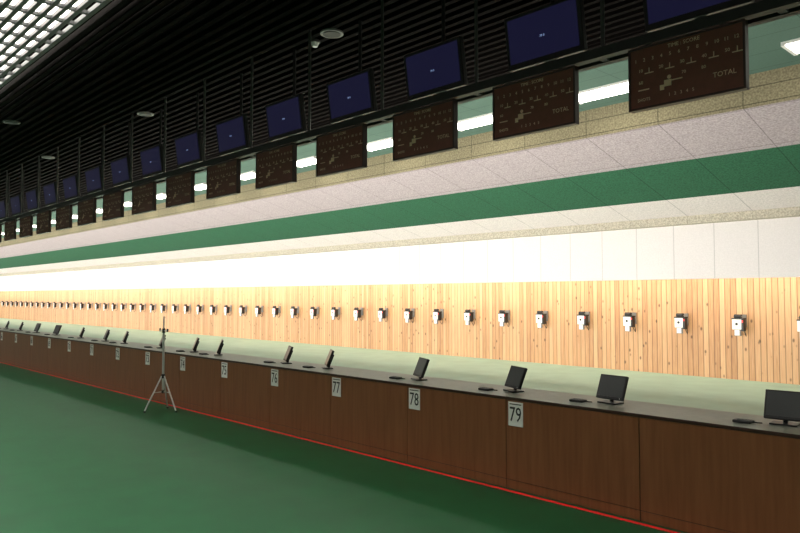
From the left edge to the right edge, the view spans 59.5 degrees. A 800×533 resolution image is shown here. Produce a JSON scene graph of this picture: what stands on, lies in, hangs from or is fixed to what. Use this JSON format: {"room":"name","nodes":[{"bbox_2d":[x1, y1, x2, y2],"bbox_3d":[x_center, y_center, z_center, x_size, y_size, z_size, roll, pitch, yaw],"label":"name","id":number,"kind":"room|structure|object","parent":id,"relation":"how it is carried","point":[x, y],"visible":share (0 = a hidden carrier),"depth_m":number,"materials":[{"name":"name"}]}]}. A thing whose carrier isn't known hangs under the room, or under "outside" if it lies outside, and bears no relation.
{"room":"sports facility","nodes":[
{"label":"sports facility","id":0,"kind":"room"},
{"bbox_2d":[0,0,111,87],"bbox_3d":[-23.713,-1.989,25.509,4.850,0.180,78.500,2,-3,-43],"label":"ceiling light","id":1,"kind":"object","parent":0,"point":[25,25],"depth_m":7.77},
{"bbox_2d":[0,362,685,532],"bbox_3d":[-22.841,2.820,26.132,7.850,0.203,78.500,2,-3,-43],"label":"floor","id":2,"kind":"structure","parent":0,"point":[76,457],"depth_m":6.09,"materials":[{"name":"carpet"}]},
{"bbox_2d":[143,316,176,412],"bbox_3d":[-3.360,1.370,9.846,0.435,1.330,0.453,2,-3,-43],"label":"tripod stand","id":3,"kind":"object","parent":2,"relation":"on","point":[163,330],"visible":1,"depth_m":9.88,"materials":[{"name":"metal"}]},
{"bbox_2d":[0,327,799,532],"bbox_3d":[-20.207,2.443,28.641,0.574,0.767,78.460,2,-3,-43],"label":"counter","id":4,"kind":"object","parent":2,"relation":"on","point":[680,468],"depth_m":5.96,"materials":[{"name":"brown wood"}]},
{"bbox_2d":[32,323,40,332],"bbox_3d":[-8.465,1.431,16.310,0.136,0.218,0.251,2,-3,-43],"label":"computer monitor","id":5,"kind":"object","parent":4,"relation":"on","point":[38,325],"visible":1,"depth_m":16.27,"materials":[{"name":"black plastic"}]},
{"bbox_2d":[53,325,61,334],"bbox_3d":[-7.504,1.389,15.294,0.251,0.218,0.136,-2,-3,41],"label":"computer monitor","id":6,"kind":"object","parent":4,"relation":"on","point":[56,331],"visible":0.99,"depth_m":15.29,"materials":[{"name":"black plastic"}]},
{"bbox_2d":[77,327,84,337],"bbox_3d":[-6.471,1.343,14.203,0.136,0.218,0.251,1,-3,-27],"label":"computer monitor","id":7,"kind":"object","parent":4,"relation":"on","point":[83,328],"visible":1,"depth_m":14.16,"materials":[{"name":"black plastic"}]},
{"bbox_2d":[101,329,109,340],"bbox_3d":[-5.578,1.303,13.260,0.136,0.218,0.251,1,-3,-29],"label":"computer monitor","id":8,"kind":"object","parent":4,"relation":"on","point":[107,333],"visible":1,"depth_m":13.22,"materials":[{"name":"black plastic"}]},
{"bbox_2d":[116,348,119,359],"bbox_3d":[-4.840,1.496,11.998,0.008,0.200,0.148,2,-3,-43],"label":"number sign","id":9,"kind":"object","parent":4,"relation":"attached to","point":[117,349],"visible":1,"depth_m":11.99,"materials":[{"name":"white"}]},
{"bbox_2d":[121,331,128,343],"bbox_3d":[-4.960,1.276,12.606,0.136,0.218,0.251,1,-3,-25],"label":"computer monitor","id":10,"kind":"object","parent":4,"relation":"on","point":[124,340],"visible":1,"depth_m":12.54,"materials":[{"name":"black plastic"}]},
{"bbox_2d":[145,352,149,364],"bbox_3d":[-4.010,1.459,11.121,0.008,0.200,0.148,2,-3,-43],"label":"number sign","id":11,"kind":"object","parent":4,"relation":"attached to","point":[147,357],"visible":1,"depth_m":11.12,"materials":[{"name":"white"}]},
{"bbox_2d":[180,356,184,370],"bbox_3d":[-3.181,1.422,10.244,0.008,0.200,0.148,2,-3,-43],"label":"number sign","id":12,"kind":"object","parent":4,"relation":"attached to","point":[182,359],"visible":1,"depth_m":10.24,"materials":[{"name":"white"}]},
{"bbox_2d":[190,337,199,351],"bbox_3d":[-3.132,1.194,10.674,0.136,0.218,0.251,1,-3,-19],"label":"computer monitor","id":13,"kind":"object","parent":4,"relation":"on","point":[197,341],"visible":1,"depth_m":10.61,"materials":[{"name":"black plastic"}]},
{"bbox_2d":[214,339,223,354],"bbox_3d":[-2.623,1.171,10.136,0.136,0.218,0.251,1,-2,-15],"label":"computer monitor","id":14,"kind":"object","parent":4,"relation":"on","point":[221,344],"visible":1,"depth_m":10.07,"materials":[{"name":"black plastic"}]},
{"bbox_2d":[221,362,226,377],"bbox_3d":[-2.351,1.385,9.368,0.008,0.200,0.148,2,-3,-43],"label":"number sign","id":15,"kind":"object","parent":4,"relation":"attached to","point":[223,364],"visible":1,"depth_m":9.37,"materials":[{"name":"white"}]},
{"bbox_2d":[271,369,277,385],"bbox_3d":[-1.521,1.348,8.491,0.008,0.200,0.148,2,-3,-43],"label":"number sign","id":16,"kind":"object","parent":4,"relation":"attached to","point":[274,373],"visible":1,"depth_m":8.49,"materials":[{"name":"white"}]},
{"bbox_2d":[281,345,293,363],"bbox_3d":[-1.435,1.119,8.881,0.136,0.218,0.251,1,-3,-17],"label":"computer monitor","id":17,"kind":"object","parent":4,"relation":"on","point":[289,351],"visible":1,"depth_m":8.81,"materials":[{"name":"black plastic"}]},
{"bbox_2d":[322,349,334,368],"bbox_3d":[-0.850,1.093,8.263,0.136,0.218,0.251,0,-2,-11],"label":"computer monitor","id":18,"kind":"object","parent":4,"relation":"on","point":[330,356],"visible":1,"depth_m":8.19,"materials":[{"name":"black plastic"}]},
{"bbox_2d":[332,377,340,396],"bbox_3d":[-0.692,1.311,7.615,0.008,0.200,0.148,2,-3,-43],"label":"number sign","id":19,"kind":"object","parent":4,"relation":"attached to","point":[336,382],"visible":1,"depth_m":7.61,"materials":[{"name":"white"}]},
{"bbox_2d":[409,388,419,409],"bbox_3d":[0.138,1.274,6.738,0.008,0.200,0.148,2,-3,-43],"label":"number sign","id":20,"kind":"object","parent":4,"relation":"attached to","point":[414,394],"visible":1,"depth_m":6.73,"materials":[{"name":"white"}]},
{"bbox_2d":[411,357,429,380],"bbox_3d":[0.201,1.046,7.153,0.136,0.218,0.251,1,-3,-18],"label":"computer monitor","id":21,"kind":"object","parent":4,"relation":"on","point":[422,364],"visible":1,"depth_m":7.12,"materials":[{"name":"black plastic"}]},
{"bbox_2d":[478,387,497,390],"bbox_3d":[0.797,1.109,6.335,0.080,0.022,0.171,2,-3,-43],"label":"control keypad","id":22,"kind":"object","parent":4,"relation":"on","point":[480,388],"visible":1,"depth_m":6.32,"materials":[{"name":"black plastic"}]},
{"bbox_2d":[503,365,526,392],"bbox_3d":[1.025,1.009,6.282,0.136,0.218,0.251,1,-3,-21],"label":"computer monitor","id":23,"kind":"object","parent":4,"relation":"on","point":[516,375],"visible":1,"depth_m":6.25,"materials":[{"name":"black plastic"}]},
{"bbox_2d":[508,401,522,427],"bbox_3d":[0.968,1.238,5.862,0.008,0.200,0.148,2,-3,-43],"label":"number sign","id":24,"kind":"object","parent":4,"relation":"attached to","point":[515,409],"visible":1,"depth_m":5.86,"materials":[{"name":"white"}]},
{"bbox_2d":[569,398,591,402],"bbox_3d":[1.457,1.080,5.638,0.080,0.022,0.171,2,-3,-43],"label":"control keypad","id":25,"kind":"object","parent":4,"relation":"on","point":[571,399],"visible":1,"depth_m":5.63,"materials":[{"name":"black plastic"}]},
{"bbox_2d":[596,374,628,404],"bbox_3d":[1.684,0.980,5.587,0.136,0.218,0.251,2,-3,-37],"label":"computer monitor","id":26,"kind":"object","parent":4,"relation":"on","point":[611,387],"visible":1,"depth_m":5.58,"materials":[{"name":"black plastic"}]},
{"bbox_2d":[732,418,761,423],"bbox_3d":[2.337,1.041,4.708,0.080,0.022,0.171,2,-3,-43],"label":"control keypad","id":27,"kind":"object","parent":4,"relation":"on","point":[738,420],"visible":1,"depth_m":4.70,"materials":[{"name":"black plastic"}]},
{"bbox_2d":[764,389,799,426],"bbox_3d":[2.562,0.941,4.659,0.251,0.218,0.136,-2,-3,41],"label":"computer monitor","id":28,"kind":"object","parent":4,"relation":"on","point":[779,404],"visible":1,"depth_m":4.67,"materials":[{"name":"black plastic"}]},
{"bbox_2d":[0,277,799,384],"bbox_3d":[-12.923,1.517,35.574,0.150,3.400,78.500,2,-3,-43],"label":"wall","id":29,"kind":"structure","parent":0,"point":[769,351],"depth_m":18.49,"materials":[{"name":"brown wood"}]},
{"bbox_2d":[111,303,117,310],"bbox_3d":[-15.470,2.197,37.942,0.260,0.450,0.235,2,-3,-43],"label":"target","id":30,"kind":"object","parent":29,"relation":"attached to","point":[114,306],"visible":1,"depth_m":37.84,"materials":[{"name":"white paint"}]},
{"bbox_2d":[120,303,126,310],"bbox_3d":[-14.641,2.160,37.066,0.260,0.450,0.235,2,-3,-43],"label":"target","id":31,"kind":"object","parent":29,"relation":"attached to","point":[123,306],"visible":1,"depth_m":36.97,"materials":[{"name":"white paint"}]},
{"bbox_2d":[139,303,145,311],"bbox_3d":[-12.981,2.086,35.312,0.260,0.450,0.235,2,-3,-43],"label":"target","id":32,"kind":"object","parent":29,"relation":"attached to","point":[142,307],"visible":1,"depth_m":35.22,"materials":[{"name":"white paint"}]},
{"bbox_2d":[150,304,155,312],"bbox_3d":[-12.152,2.050,34.436,0.260,0.450,0.235,2,-3,-43],"label":"target","id":33,"kind":"object","parent":29,"relation":"attached to","point":[152,306],"visible":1,"depth_m":34.34,"materials":[{"name":"white paint"}]},
{"bbox_2d":[160,304,166,312],"bbox_3d":[-11.322,2.013,33.559,0.260,0.450,0.235,2,-3,-43],"label":"target","id":34,"kind":"object","parent":29,"relation":"attached to","point":[163,306],"visible":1,"depth_m":33.46,"materials":[{"name":"white paint"}]},
{"bbox_2d":[172,304,178,312],"bbox_3d":[-10.492,1.976,32.683,0.260,0.450,0.235,2,-3,-43],"label":"target","id":35,"kind":"object","parent":29,"relation":"attached to","point":[174,308],"visible":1,"depth_m":32.61,"materials":[{"name":"white paint"}]},
{"bbox_2d":[184,304,190,313],"bbox_3d":[-9.663,1.939,31.806,0.260,0.450,0.235,2,-3,-43],"label":"target","id":36,"kind":"object","parent":29,"relation":"attached to","point":[186,308],"visible":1,"depth_m":31.72,"materials":[{"name":"white paint"}]},
{"bbox_2d":[196,304,203,313],"bbox_3d":[-8.833,1.902,30.930,0.260,0.450,0.235,2,-3,-43],"label":"target","id":37,"kind":"object","parent":29,"relation":"attached to","point":[199,308],"visible":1,"depth_m":30.85,"materials":[{"name":"white paint"}]},
{"bbox_2d":[210,305,216,314],"bbox_3d":[-8.003,1.865,30.053,0.260,0.450,0.235,2,-3,-43],"label":"target","id":38,"kind":"object","parent":29,"relation":"attached to","point":[213,309],"visible":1,"depth_m":29.96,"materials":[{"name":"white paint"}]},
{"bbox_2d":[224,305,231,315],"bbox_3d":[-7.174,1.828,29.177,0.260,0.450,0.235,2,-3,-43],"label":"target","id":39,"kind":"object","parent":29,"relation":"attached to","point":[226,308],"visible":1,"depth_m":29.09,"materials":[{"name":"white paint"}]},
{"bbox_2d":[239,305,246,315],"bbox_3d":[-6.344,1.791,28.300,0.260,0.450,0.235,2,-3,-43],"label":"target","id":40,"kind":"object","parent":29,"relation":"attached to","point":[242,310],"visible":1,"depth_m":28.21,"materials":[{"name":"white paint"}]},
{"bbox_2d":[255,306,262,316],"bbox_3d":[-5.514,1.754,27.424,0.260,0.450,0.235,2,-3,-43],"label":"target","id":41,"kind":"object","parent":29,"relation":"attached to","point":[258,310],"visible":1,"depth_m":27.34,"materials":[{"name":"white paint"}]},
{"bbox_2d":[272,306,280,317],"bbox_3d":[-4.685,1.718,26.547,0.260,0.450,0.235,2,-3,-43],"label":"target","id":42,"kind":"object","parent":29,"relation":"attached to","point":[275,311],"visible":1,"depth_m":26.47,"materials":[{"name":"white paint"}]},
{"bbox_2d":[290,306,298,317],"bbox_3d":[-3.855,1.681,25.670,0.260,0.450,0.235,2,-3,-43],"label":"target","id":43,"kind":"object","parent":29,"relation":"attached to","point":[294,311],"visible":1,"depth_m":25.58,"materials":[{"name":"white paint"}]},
{"bbox_2d":[310,307,318,318],"bbox_3d":[-3.025,1.644,24.794,0.260,0.450,0.235,2,-3,-43],"label":"target","id":44,"kind":"object","parent":29,"relation":"attached to","point":[313,312],"visible":1,"depth_m":24.71,"materials":[{"name":"white paint"}]},
{"bbox_2d":[331,307,339,319],"bbox_3d":[-2.196,1.607,23.917,0.260,0.450,0.235,2,-3,-43],"label":"target","id":45,"kind":"object","parent":29,"relation":"attached to","point":[335,312],"visible":1,"depth_m":23.83,"materials":[{"name":"white paint"}]},
{"bbox_2d":[354,307,362,320],"bbox_3d":[-1.366,1.570,23.041,0.260,0.450,0.235,2,-3,-43],"label":"target","id":46,"kind":"object","parent":29,"relation":"attached to","point":[357,313],"visible":1,"depth_m":22.95,"materials":[{"name":"white paint"}]},
{"bbox_2d":[378,308,387,321],"bbox_3d":[-0.536,1.533,22.164,0.260,0.450,0.235,2,-3,-43],"label":"target","id":47,"kind":"object","parent":29,"relation":"attached to","point":[382,314],"visible":1,"depth_m":22.07,"materials":[{"name":"white paint"}]},
{"bbox_2d":[404,308,414,322],"bbox_3d":[0.293,1.496,21.288,0.260,0.450,0.235,2,-3,-43],"label":"target","id":48,"kind":"object","parent":29,"relation":"attached to","point":[408,314],"visible":1,"depth_m":21.21,"materials":[{"name":"white paint"}]},
{"bbox_2d":[433,309,443,323],"bbox_3d":[1.123,1.459,20.411,0.260,0.450,0.235,2,-3,-43],"label":"target","id":49,"kind":"object","parent":29,"relation":"attached to","point":[438,315],"visible":1,"depth_m":20.33,"materials":[{"name":"white paint"}]},
{"bbox_2d":[464,309,474,325],"bbox_3d":[1.953,1.422,19.534,0.260,0.450,0.235,2,-3,-43],"label":"target","id":50,"kind":"object","parent":29,"relation":"attached to","point":[469,316],"visible":1,"depth_m":19.44,"materials":[{"name":"white paint"}]},
{"bbox_2d":[498,310,509,326],"bbox_3d":[2.782,1.385,18.658,0.260,0.450,0.235,2,-3,-43],"label":"target","id":51,"kind":"object","parent":29,"relation":"attached to","point":[503,317],"visible":1,"depth_m":18.57,"materials":[{"name":"white paint"}]},
{"bbox_2d":[535,311,547,328],"bbox_3d":[3.612,1.349,17.781,0.260,0.450,0.235,2,-3,-43],"label":"target","id":52,"kind":"object","parent":29,"relation":"attached to","point":[541,316],"visible":1,"depth_m":17.69,"materials":[{"name":"white paint"}]},
{"bbox_2d":[577,312,589,329],"bbox_3d":[4.442,1.312,16.905,0.260,0.450,0.235,2,-3,-43],"label":"target","id":53,"kind":"object","parent":29,"relation":"attached to","point":[583,318],"visible":1,"depth_m":16.82,"materials":[{"name":"white paint"}]},
{"bbox_2d":[623,312,636,331],"bbox_3d":[5.271,1.275,16.028,0.260,0.450,0.235,2,-3,-43],"label":"target","id":54,"kind":"object","parent":29,"relation":"attached to","point":[630,319],"visible":1,"depth_m":15.94,"materials":[{"name":"white paint"}]},
{"bbox_2d":[674,313,688,333],"bbox_3d":[6.101,1.238,15.152,0.260,0.450,0.235,2,-3,-43],"label":"target","id":55,"kind":"object","parent":29,"relation":"attached to","point":[681,319],"visible":1,"depth_m":15.06,"materials":[{"name":"white paint"}]},
{"bbox_2d":[731,314,746,335],"bbox_3d":[6.931,1.201,14.275,0.260,0.450,0.235,2,-3,-43],"label":"target","id":56,"kind":"object","parent":29,"relation":"attached to","point":[739,322],"visible":1,"depth_m":14.19,"materials":[{"name":"white paint"}]},
{"bbox_2d":[796,316,799,331],"bbox_3d":[7.760,1.164,13.398,0.260,0.450,0.235,2,-3,-43],"label":"target","id":57,"kind":"object","parent":29,"relation":"attached to","point":[797,320],"visible":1,"depth_m":13.38,"materials":[{"name":"white paint"}]},
{"bbox_2d":[0,217,799,290],"bbox_3d":[-13.951,0.450,34.646,0.120,1.345,78.500,2,-3,-43],"label":"wall","id":58,"kind":"structure","parent":0,"point":[763,248],"depth_m":16.96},
{"bbox_2d":[0,207,799,275],"bbox_3d":[-14.086,-0.073,34.541,0.250,0.250,78.500,2,-3,-43],"label":"trim","id":59,"kind":"structure","parent":58,"relation":"attached to","point":[790,211],"depth_m":16.74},
{"bbox_2d":[0,99,799,257],"bbox_3d":[-16.318,-1.022,32.468,1.225,0.411,78.500,2,-3,-43],"label":"ceiling","id":60,"kind":"structure","parent":0,"point":[773,125],"depth_m":13.01,"materials":[{"name":"paint"}]},
{"bbox_2d":[0,144,799,268],"bbox_3d":[-15.335,-0.618,33.381,1.479,0.479,78.500,2,-3,-43],"label":"ceiling","id":61,"kind":"structure","parent":0,"point":[776,167],"depth_m":14.68,"materials":[{"name":"paint"}]},
{"bbox_2d":[0,318,799,415],"bbox_3d":[-16.411,3.177,32.203,9.850,0.200,78.500,2,-3,-43],"label":"floor","id":62,"kind":"structure","parent":0,"point":[720,394],"depth_m":16.17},
{"bbox_2d":[0,64,799,246],"bbox_3d":[-16.749,-1.393,32.076,0.100,0.440,78.500,2,-3,-43],"label":"wall","id":63,"kind":"structure","parent":0,"point":[782,84],"depth_m":12.13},
{"bbox_2d":[0,186,799,273],"bbox_3d":[-14.487,-0.270,34.169,0.856,0.311,78.500,2,-3,-43],"label":"ceiling","id":64,"kind":"structure","parent":0,"point":[790,196],"depth_m":16.14,"materials":[{"name":"paint"}]},
{"bbox_2d":[0,0,799,237],"bbox_3d":[-21.203,-1.949,27.884,12.360,0.320,78.500,2,-3,-43],"label":"ceiling","id":65,"kind":"structure","parent":0,"point":[766,53],"depth_m":9.54,"materials":[{"name":"paint"}]},
{"bbox_2d":[124,201,131,206],"bbox_3d":[-8.660,-1.996,22.360,0.460,0.050,1.100,2,-3,-43],"label":"fluorescent ceiling light","id":66,"kind":"object","parent":65,"relation":"attached to","point":[127,203],"visible":0.39,"depth_m":22.23,"materials":[{"name":"white paint"}]},
{"bbox_2d":[156,193,165,199],"bbox_3d":[-7.001,-2.070,20.607,0.460,0.050,1.100,2,-3,-43],"label":"fluorescent ceiling light","id":67,"kind":"object","parent":65,"relation":"attached to","point":[160,196],"visible":0.39,"depth_m":20.56,"materials":[{"name":"white paint"}]},
{"bbox_2d":[195,183,205,190],"bbox_3d":[-5.341,-2.144,18.854,0.460,0.050,1.100,2,-3,-43],"label":"fluorescent ceiling light","id":68,"kind":"object","parent":65,"relation":"attached to","point":[201,186],"visible":0.39,"depth_m":18.68,"materials":[{"name":"white paint"}]},
{"bbox_2d":[241,171,255,179],"bbox_3d":[-3.682,-2.218,17.101,0.460,0.050,1.100,2,-3,-43],"label":"fluorescent ceiling light","id":69,"kind":"object","parent":65,"relation":"attached to","point":[251,174],"visible":0.41,"depth_m":16.97,"materials":[{"name":"white paint"}]},
{"bbox_2d":[297,156,315,167],"bbox_3d":[-2.023,-2.292,15.348,0.460,0.050,1.100,2,-3,-43],"label":"fluorescent ceiling light","id":70,"kind":"object","parent":65,"relation":"attached to","point":[301,163],"visible":0.45,"depth_m":15.23,"materials":[{"name":"white paint"}]},
{"bbox_2d":[311,39,319,47],"bbox_3d":[-0.986,-2.583,8.116,0.120,0.075,0.120,2,-3,-43],"label":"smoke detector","id":71,"kind":"object","parent":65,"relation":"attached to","point":[314,42],"visible":0.85,"depth_m":8.08,"materials":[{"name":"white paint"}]},
{"bbox_2d":[367,137,392,151],"bbox_3d":[-0.363,-2.365,13.595,0.460,0.050,1.100,2,-3,-43],"label":"fluorescent ceiling light","id":72,"kind":"object","parent":65,"relation":"attached to","point":[387,142],"visible":0.46,"depth_m":13.50,"materials":[{"name":"white paint"}]},
{"bbox_2d":[0,0,761,216],"bbox_3d":[-20.236,-1.836,28.793,4.620,0.230,78.500,2,-3,-43],"label":"ceiling slats","id":73,"kind":"object","parent":65,"relation":"attached to","point":[266,31],"depth_m":9.04,"materials":[{"name":"metal"}]},
{"bbox_2d":[3,120,19,124],"bbox_3d":[-6.603,-2.448,11.899,0.260,0.028,0.260,2,-3,-43],"label":"ceiling speaker","id":74,"kind":"object","parent":73,"relation":"attached to","point":[12,122],"depth_m":11.84},
{"bbox_2d":[137,111,153,116],"bbox_3d":[-4.129,-2.471,11.349,0.260,0.028,0.260,2,-3,-43],"label":"ceiling speaker","id":75,"kind":"object","parent":73,"relation":"attached to","point":[142,113],"depth_m":11.30},
{"bbox_2d":[320,28,342,37],"bbox_3d":[-0.767,-2.617,7.870,0.260,0.028,0.260,2,-3,-43],"label":"ceiling speaker","id":76,"kind":"object","parent":73,"relation":"attached to","point":[328,32],"depth_m":7.83},
{"bbox_2d":[0,0,799,225],"bbox_3d":[-20.563,-1.144,28.455,0.200,1.239,78.460,2,-3,-43],"label":"support rail","id":77,"kind":"object","parent":65,"relation":"attached to","point":[764,11],"visible":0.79,"depth_m":6.10,"materials":[{"name":"metal"}]},
{"bbox_2d":[0,176,9,219],"bbox_3d":[-9.607,-1.664,17.013,0.199,1.095,0.720,2,-3,-43],"label":"television","id":78,"kind":"object","parent":77,"relation":"attached to","point":[2,203],"visible":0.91,"depth_m":16.91,"materials":[{"name":"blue plastic"}]},
{"bbox_2d":[4,220,16,240],"bbox_3d":[-8.909,-0.825,16.002,0.052,0.445,0.780,2,-3,-43],"label":"scoreboard","id":79,"kind":"object","parent":77,"relation":"hanging from","point":[10,227],"visible":1,"depth_m":15.93,"materials":[{"name":"paint"}]},
{"bbox_2d":[10,169,23,215],"bbox_3d":[-8.777,-1.700,16.136,0.199,1.095,0.720,2,-3,-43],"label":"television","id":80,"kind":"object","parent":77,"relation":"attached to","point":[15,201],"visible":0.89,"depth_m":16.11,"materials":[{"name":"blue plastic"}]},
{"bbox_2d":[19,215,32,237],"bbox_3d":[-8.079,-0.862,15.125,0.052,0.445,0.780,2,-3,-43],"label":"scoreboard","id":81,"kind":"object","parent":77,"relation":"hanging from","point":[26,223],"visible":1,"depth_m":15.04,"materials":[{"name":"paint"}]},
{"bbox_2d":[26,162,40,210],"bbox_3d":[-7.948,-1.737,15.260,0.199,1.095,0.720,2,-3,-43],"label":"television","id":82,"kind":"object","parent":77,"relation":"attached to","point":[31,196],"visible":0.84,"depth_m":15.21,"materials":[{"name":"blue plastic"}]},
{"bbox_2d":[36,210,51,233],"bbox_3d":[-7.250,-0.899,14.249,0.052,0.445,0.780,2,-3,-43],"label":"scoreboard","id":83,"kind":"object","parent":77,"relation":"hanging from","point":[43,225],"visible":1,"depth_m":14.17,"materials":[{"name":"paint"}]},
{"bbox_2d":[43,159,58,205],"bbox_3d":[-7.118,-1.774,14.383,0.199,1.095,0.720,2,-3,-43],"label":"television","id":84,"kind":"object","parent":77,"relation":"attached to","point":[49,190],"visible":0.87,"depth_m":14.31,"materials":[{"name":"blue plastic"}]},
{"bbox_2d":[56,204,72,230],"bbox_3d":[-6.420,-0.936,13.372,0.052,0.445,0.780,2,-3,-43],"label":"scoreboard","id":85,"kind":"object","parent":77,"relation":"hanging from","point":[64,213],"visible":1,"depth_m":13.29,"materials":[{"name":"paint"}]},
{"bbox_2d":[62,168,80,200],"bbox_3d":[-6.288,-1.811,13.506,0.199,1.095,0.720,2,-3,-43],"label":"television","id":86,"kind":"object","parent":77,"relation":"attached to","point":[70,184],"visible":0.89,"depth_m":13.41,"materials":[{"name":"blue plastic"}]},
{"bbox_2d":[77,198,96,225],"bbox_3d":[-5.590,-0.973,12.496,0.052,0.445,0.780,2,-3,-43],"label":"scoreboard","id":87,"kind":"object","parent":77,"relation":"hanging from","point":[86,209],"visible":1,"depth_m":12.43,"materials":[{"name":"paint"}]},
{"bbox_2d":[85,134,104,193],"bbox_3d":[-5.459,-1.848,12.630,0.199,1.095,0.720,2,-3,-43],"label":"television","id":88,"kind":"object","parent":77,"relation":"attached to","point":[93,176],"visible":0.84,"depth_m":12.57,"materials":[{"name":"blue plastic"}]},
{"bbox_2d":[102,190,123,220],"bbox_3d":[-4.761,-1.010,11.619,0.052,0.445,0.780,2,-3,-43],"label":"scoreboard","id":89,"kind":"object","parent":77,"relation":"hanging from","point":[113,203],"visible":1,"depth_m":11.55,"materials":[{"name":"paint"}]},
{"bbox_2d":[110,123,132,186],"bbox_3d":[-4.629,-1.885,11.753,0.199,1.095,0.720,2,-3,-43],"label":"television","id":90,"kind":"object","parent":77,"relation":"attached to","point":[120,168],"visible":0.94,"depth_m":11.69,"materials":[{"name":"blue plastic"}]},
{"bbox_2d":[132,181,156,214],"bbox_3d":[-3.931,-1.047,10.743,0.052,0.445,0.780,2,-3,-43],"label":"scoreboard","id":91,"kind":"object","parent":77,"relation":"hanging from","point":[144,196],"visible":1,"depth_m":10.68,"materials":[{"name":"paint"}]},
{"bbox_2d":[140,109,163,177],"bbox_3d":[-3.799,-1.922,10.877,0.199,1.095,0.720,2,-3,-43],"label":"television","id":92,"kind":"object","parent":77,"relation":"attached to","point":[152,158],"visible":0.89,"depth_m":10.81,"materials":[{"name":"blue plastic"}]},
{"bbox_2d":[166,171,194,207],"bbox_3d":[-3.102,-1.084,9.866,0.052,0.445,0.780,2,-3,-43],"label":"scoreboard","id":93,"kind":"object","parent":77,"relation":"hanging from","point":[180,188],"visible":1,"depth_m":9.80,"materials":[{"name":"paint"}]},
{"bbox_2d":[174,92,202,167],"bbox_3d":[-2.970,-1.959,10.000,0.199,1.095,0.720,2,-3,-43],"label":"television","id":94,"kind":"object","parent":77,"relation":"attached to","point":[189,147],"visible":0.95,"depth_m":9.93,"materials":[{"name":"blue plastic"}]},
{"bbox_2d":[206,158,240,199],"bbox_3d":[-2.272,-1.121,8.989,0.052,0.445,0.780,2,-3,-43],"label":"scoreboard","id":95,"kind":"object","parent":77,"relation":"hanging from","point":[223,179],"visible":1,"depth_m":8.93,"materials":[{"name":"paint"}]},
{"bbox_2d":[215,73,249,155],"bbox_3d":[-2.140,-1.996,9.124,0.199,1.095,0.720,2,-3,-43],"label":"television","id":96,"kind":"object","parent":77,"relation":"attached to","point":[233,136],"visible":0.93,"depth_m":9.05,"materials":[{"name":"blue plastic"}]},
{"bbox_2d":[255,143,296,189],"bbox_3d":[-1.442,-1.157,8.113,0.052,0.445,0.780,2,-3,-43],"label":"scoreboard","id":97,"kind":"object","parent":77,"relation":"hanging from","point":[277,166],"visible":1,"depth_m":8.06,"materials":[{"name":"paint"}]},
{"bbox_2d":[265,49,306,140],"bbox_3d":[-1.310,-2.033,8.247,0.199,1.095,0.720,2,-3,-43],"label":"television","id":98,"kind":"object","parent":77,"relation":"attached to","point":[286,117],"visible":0.95,"depth_m":8.17,"materials":[{"name":"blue plastic"}]},
{"bbox_2d":[316,123,366,176],"bbox_3d":[-0.613,-1.194,7.236,0.052,0.445,0.780,2,-3,-43],"label":"scoreboard","id":99,"kind":"object","parent":77,"relation":"hanging from","point":[343,150],"visible":1,"depth_m":7.19,"materials":[{"name":"paint"}]},
{"bbox_2d":[326,20,377,123],"bbox_3d":[-0.481,-2.069,7.370,0.199,1.095,0.720,2,-3,-43],"label":"television","id":100,"kind":"object","parent":77,"relation":"attached to","point":[354,95],"visible":0.94,"depth_m":7.30,"materials":[{"name":"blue plastic"}]},
{"bbox_2d":[393,99,457,161],"bbox_3d":[0.217,-1.231,6.360,0.052,0.445,0.780,2,-3,-43],"label":"scoreboard","id":101,"kind":"object","parent":77,"relation":"hanging from","point":[430,129],"visible":1,"depth_m":6.31,"materials":[{"name":"paint"}]},
{"bbox_2d":[403,0,467,100],"bbox_3d":[0.349,-2.106,6.494,0.199,1.095,0.720,2,-3,-43],"label":"television","id":102,"kind":"object","parent":77,"relation":"attached to","point":[438,68],"visible":0.97,"depth_m":6.41,"materials":[{"name":"black plastic"}]},
{"bbox_2d":[492,65,578,140],"bbox_3d":[1.047,-1.268,5.483,0.052,0.445,0.780,2,-3,-43],"label":"scoreboard","id":103,"kind":"object","parent":77,"relation":"hanging from","point":[548,101],"visible":1,"depth_m":5.43,"materials":[{"name":"paint"}]},
{"bbox_2d":[504,0,587,71],"bbox_3d":[1.179,-2.143,5.617,0.199,1.095,0.720,2,-3,-43],"label":"television","id":104,"kind":"object","parent":77,"relation":"attached to","point":[555,30],"visible":0.97,"depth_m":5.53,"materials":[{"name":"black plastic"}]},
{"bbox_2d":[628,18,749,113],"bbox_3d":[1.876,-1.305,4.607,0.052,0.445,0.780,2,-3,-43],"label":"scoreboard","id":105,"kind":"object","parent":77,"relation":"hanging from","point":[711,62],"visible":1,"depth_m":4.56,"materials":[{"name":"paint"}]},
{"bbox_2d":[643,0,753,32],"bbox_3d":[2.008,-2.180,4.741,0.199,1.095,0.720,2,-3,-43],"label":"television","id":106,"kind":"object","parent":77,"relation":"attached to","point":[658,14],"visible":0.83,"depth_m":4.77,"materials":[{"name":"black plastic"}]},
{"bbox_2d":[458,112,492,130],"bbox_3d":[1.296,-2.439,11.841,0.460,0.050,1.100,2,-3,-43],"label":"fluorescent ceiling light","id":107,"kind":"object","parent":65,"relation":"attached to","point":[485,119],"visible":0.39,"depth_m":11.79,"materials":[{"name":"white paint"}]},
{"bbox_2d":[579,80,628,103],"bbox_3d":[2.955,-2.513,10.088,0.460,0.050,1.100,2,-3,-43],"label":"fluorescent ceiling light","id":108,"kind":"object","parent":65,"relation":"attached to","point":[621,87],"visible":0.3,"depth_m":10.04,"materials":[{"name":"white paint"}]},
{"bbox_2d":[781,38,799,55],"bbox_3d":[4.992,-2.604,7.936,0.460,0.050,1.100,2,-3,-43],"label":"fluorescent ceiling light","id":109,"kind":"object","parent":65,"relation":"attached to","point":[792,46],"visible":1,"depth_m":8.17,"materials":[{"name":"white paint"}]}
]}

